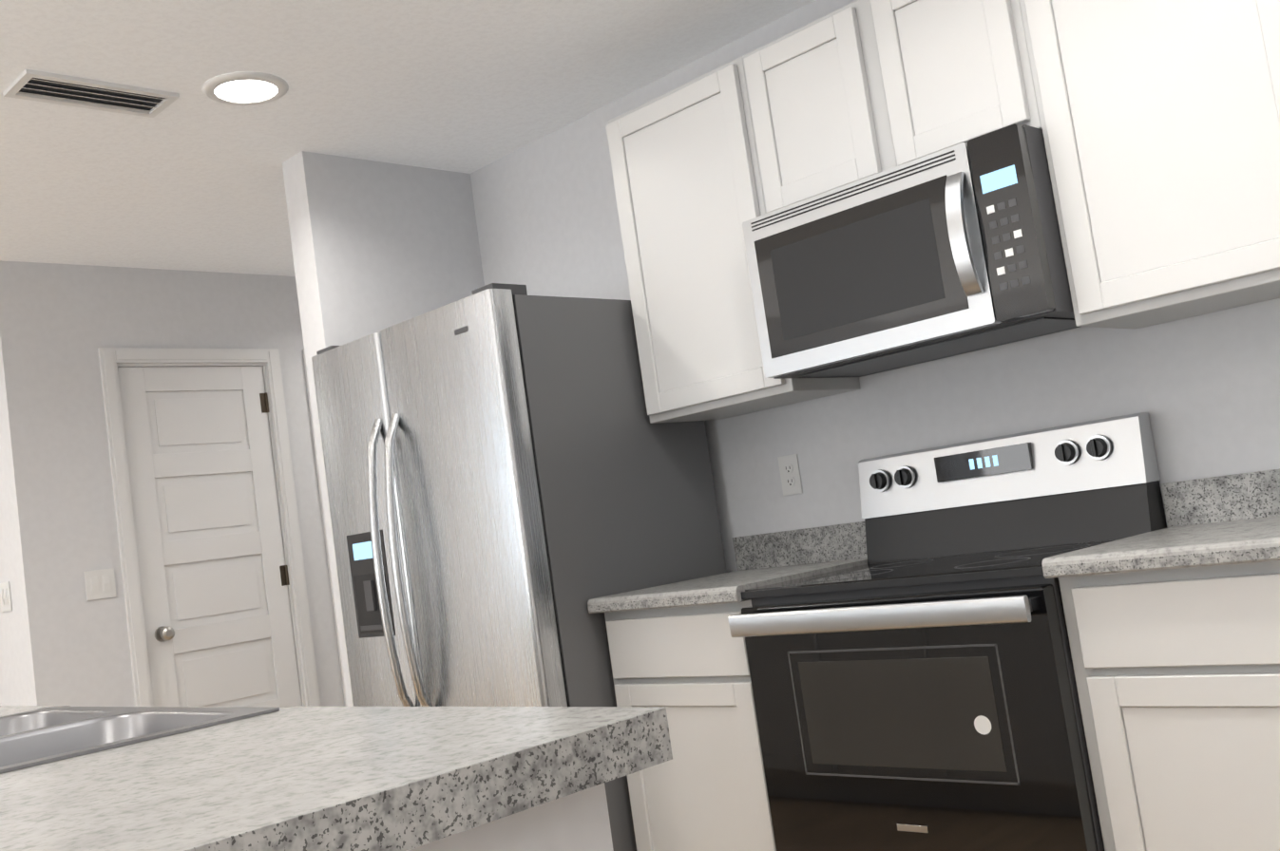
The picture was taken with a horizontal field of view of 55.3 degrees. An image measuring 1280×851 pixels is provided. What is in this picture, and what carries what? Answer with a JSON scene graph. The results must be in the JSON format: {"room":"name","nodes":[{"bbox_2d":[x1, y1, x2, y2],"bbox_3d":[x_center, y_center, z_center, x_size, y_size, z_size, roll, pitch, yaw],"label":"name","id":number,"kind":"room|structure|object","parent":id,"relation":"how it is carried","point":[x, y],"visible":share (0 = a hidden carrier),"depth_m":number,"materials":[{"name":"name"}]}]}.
{"room":"kitchen","nodes":[
{"label":"kitchen","id":0,"kind":"room"},
{"bbox_2d":[0,443,25,706],"bbox_3d":[-3.472,0.835,5.883,0.120,2.490,3.030,-3,-7,-45],"label":"wall","id":1,"kind":"structure","parent":0,"point":[11,687],"depth_m":4.84,"materials":[{"name":"white paint"}]},
{"bbox_2d":[0,581,12,611],"bbox_3d":[-2.522,0.681,4.848,0.011,0.115,0.116,-3,-7,-45],"label":"light switch","id":2,"kind":"object","parent":1,"relation":"attached to","point":[5,599],"visible":1,"depth_m":4.83,"materials":[{"name":"white plastic"}]},
{"bbox_2d":[0,260,344,706],"bbox_3d":[-1.491,0.536,5.681,2.630,2.490,0.120,-3,-7,-45],"label":"wall","id":3,"kind":"structure","parent":0,"point":[61,325],"depth_m":4.92,"materials":[{"name":"grey paint"}]},
{"bbox_2d":[83,568,116,600],"bbox_3d":[-2.159,0.635,4.890,0.116,0.115,0.011,-3,-7,-45],"label":"light switch","id":4,"kind":"object","parent":3,"relation":"attached to","point":[100,584],"visible":1,"depth_m":4.89,"materials":[{"name":"white plastic"}]},
{"bbox_2d":[97,347,320,706],"bbox_3d":[-1.816,0.724,5.251,0.807,2.137,0.080,-3,-7,-45],"label":"trim","id":5,"kind":"structure","parent":3,"relation":"attached to","point":[112,360],"depth_m":5.30,"materials":[{"name":"white paint"}]},
{"bbox_2d":[117,366,301,707],"bbox_3d":[-1.790,0.754,5.232,0.660,2.053,0.103,-3,-7,-45],"label":"pantry door","id":6,"kind":"structure","parent":3,"relation":"in","point":[214,574],"depth_m":5.26,"materials":[{"name":"white paint"}]},
{"bbox_2d":[302,349,346,706],"bbox_3d":[-1.114,0.685,5.964,0.934,2.137,0.080,-3,-7,-45],"label":"trim","id":7,"kind":"structure","parent":3,"relation":"attached to","point":[325,537],"depth_m":5.63,"materials":[{"name":"white paint"}]},
{"bbox_2d":[282,151,484,706],"bbox_3d":[-0.754,0.310,4.264,0.700,2.490,0.135,-3,-7,-45],"label":"wall","id":8,"kind":"structure","parent":0,"point":[377,246],"depth_m":4.19,"materials":[{"name":"paint"}]},
{"bbox_2d":[0,0,815,276],"bbox_3d":[-4.246,-0.588,3.297,10.300,0.100,11.600,-3,-7,-45],"label":"ceiling","id":9,"kind":"structure","parent":0,"point":[191,178],"depth_m":3.67,"materials":[{"name":"paint"}]},
{"bbox_2d":[2,69,179,117],"bbox_3d":[-1.510,-0.914,3.376,0.410,0.012,0.175,-3,-7,-45],"label":"ceiling vent","id":10,"kind":"object","parent":9,"relation":"in","point":[36,85],"visible":0.98,"depth_m":3.37,"materials":[{"name":"white plastic"}]},
{"bbox_2d":[202,71,288,105],"bbox_3d":[-1.125,-0.959,3.489,0.236,0.012,0.236,-3,-7,-45],"label":"recessed light","id":11,"kind":"object","parent":9,"relation":"in","point":[244,88],"visible":0.98,"depth_m":3.47,"materials":[{"name":"white plastic"}]},
{"bbox_2d":[469,0,1279,573],"bbox_3d":[0.918,-0.021,3.179,0.120,2.490,4.092,-3,-7,-45],"label":"wall","id":12,"kind":"structure","parent":0,"point":[1203,390],"depth_m":3.36,"materials":[{"name":"paint"}]},
{"bbox_2d":[606,56,859,423],"bbox_3d":[0.250,-0.499,3.491,0.327,0.905,0.527,-3,-7,-45],"label":"upper cabinet","id":13,"kind":"object","parent":12,"relation":"attached to","point":[687,180],"visible":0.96,"depth_m":3.37,"materials":[{"name":"white paint"}]},
{"bbox_2d":[777,454,802,496],"bbox_3d":[0.438,0.145,3.568,0.008,0.115,0.070,-3,-7,-45],"label":"outlet","id":14,"kind":"object","parent":12,"relation":"attached to","point":[790,474],"visible":1,"depth_m":3.56,"materials":[{"name":"white plastic"}]},
{"bbox_2d":[742,0,1041,212],"bbox_3d":[0.673,-0.822,3.057,0.327,0.460,0.773,-3,-7,-45],"label":"upper cabinet","id":15,"kind":"object","parent":12,"relation":"attached to","point":[852,92],"visible":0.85,"depth_m":2.94,"materials":[{"name":"white paint"}]},
{"bbox_2d":[742,123,1080,379],"bbox_3d":[0.687,-0.386,2.971,0.461,0.413,0.769,-3,-7,-45],"label":"over-the-range microwave","id":16,"kind":"object","parent":15,"relation":"attached to","point":[953,250],"visible":0.96,"depth_m":2.79,"materials":[{"name":"silver metal"}]},
{"bbox_2d":[1019,0,1279,329],"bbox_3d":[1.170,-0.709,2.576,0.327,0.905,0.556,-3,-7,-45],"label":"upper cabinet","id":17,"kind":"object","parent":12,"relation":"attached to","point":[1160,123],"visible":1,"depth_m":2.48,"materials":[{"name":"white paint"}]},
{"bbox_3d":[-3.882,1.967,3.079,10.300,0.100,11.600,-3,-7,-45],"label":"floor","id":18,"kind":"structure","parent":0,"visible":0},
{"bbox_2d":[418,786,613,850],"bbox_3d":[-1.030,0.955,1.694,0.767,0.862,2.322,-3,-7,-45],"label":"kitchen island","id":19,"kind":"object","parent":18,"relation":"on","point":[582,824],"depth_m":1.14,"materials":[{"name":"paint"}]},
{"bbox_2d":[0,706,53,716],"bbox_3d":[-1.736,0.633,2.160,1.100,0.050,0.870,-3,-7,-45],"label":"island countertop","id":20,"kind":"structure","parent":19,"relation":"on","point":[4,710],"depth_m":2.34,"materials":[{"name":"grey stone"}]},
{"bbox_2d":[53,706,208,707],"bbox_3d":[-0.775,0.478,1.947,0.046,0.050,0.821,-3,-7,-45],"label":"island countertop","id":21,"kind":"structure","parent":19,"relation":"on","point":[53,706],"depth_m":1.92,"materials":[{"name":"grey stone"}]},
{"bbox_2d":[0,706,279,773],"bbox_3d":[-0.965,0.554,1.738,0.555,0.192,0.850,-3,-7,-45],"label":"sink","id":22,"kind":"object","parent":21,"relation":"in","point":[36,737],"visible":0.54,"depth_m":1.83,"materials":[{"name":"silver metal"}]},
{"bbox_2d":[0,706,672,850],"bbox_3d":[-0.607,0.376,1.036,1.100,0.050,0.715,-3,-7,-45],"label":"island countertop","id":23,"kind":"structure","parent":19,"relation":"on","point":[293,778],"depth_m":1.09,"materials":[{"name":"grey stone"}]},
{"bbox_2d":[311,283,726,850],"bbox_3d":[-0.350,0.562,3.692,0.849,1.782,0.918,-3,-7,-45],"label":"refrigerator","id":24,"kind":"object","parent":18,"relation":"on","point":[517,481],"visible":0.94,"depth_m":3.38,"materials":[{"name":"silver metal"}]},
{"bbox_2d":[604,599,776,850],"bbox_3d":[0.346,0.883,3.276,0.607,0.884,0.526,-3,-7,-45],"label":"base cabinet","id":25,"kind":"object","parent":18,"relation":"on","point":[705,788],"visible":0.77,"depth_m":3.05,"materials":[{"name":"white paint"}]},
{"bbox_2d":[587,521,870,613],"bbox_3d":[0.262,0.380,3.306,0.643,0.138,0.526,-3,-7,-45],"label":"countertop","id":26,"kind":"structure","parent":25,"relation":"on","point":[764,560],"depth_m":3.39,"materials":[{"name":"stone"}]},
{"bbox_2d":[728,412,1166,850],"bbox_3d":[0.745,0.630,2.797,0.693,1.190,0.775,-3,-7,-45],"label":"range","id":27,"kind":"object","parent":18,"relation":"on","point":[909,701],"visible":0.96,"depth_m":2.66,"materials":[{"name":"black metal"}]},
{"bbox_2d":[1058,560,1279,850],"bbox_3d":[1.269,0.673,2.357,0.607,0.884,0.553,-3,-7,-45],"label":"base cabinet","id":28,"kind":"object","parent":18,"relation":"on","point":[1176,671],"visible":0.88,"depth_m":2.21,"materials":[{"name":"white paint"}]},
{"bbox_2d":[1041,468,1279,578],"bbox_3d":[1.513,0.095,2.061,0.643,0.138,1.491,-3,-7,-45],"label":"countertop","id":29,"kind":"structure","parent":28,"relation":"on","point":[1234,519],"depth_m":2.40,"materials":[{"name":"stone"}]}
]}

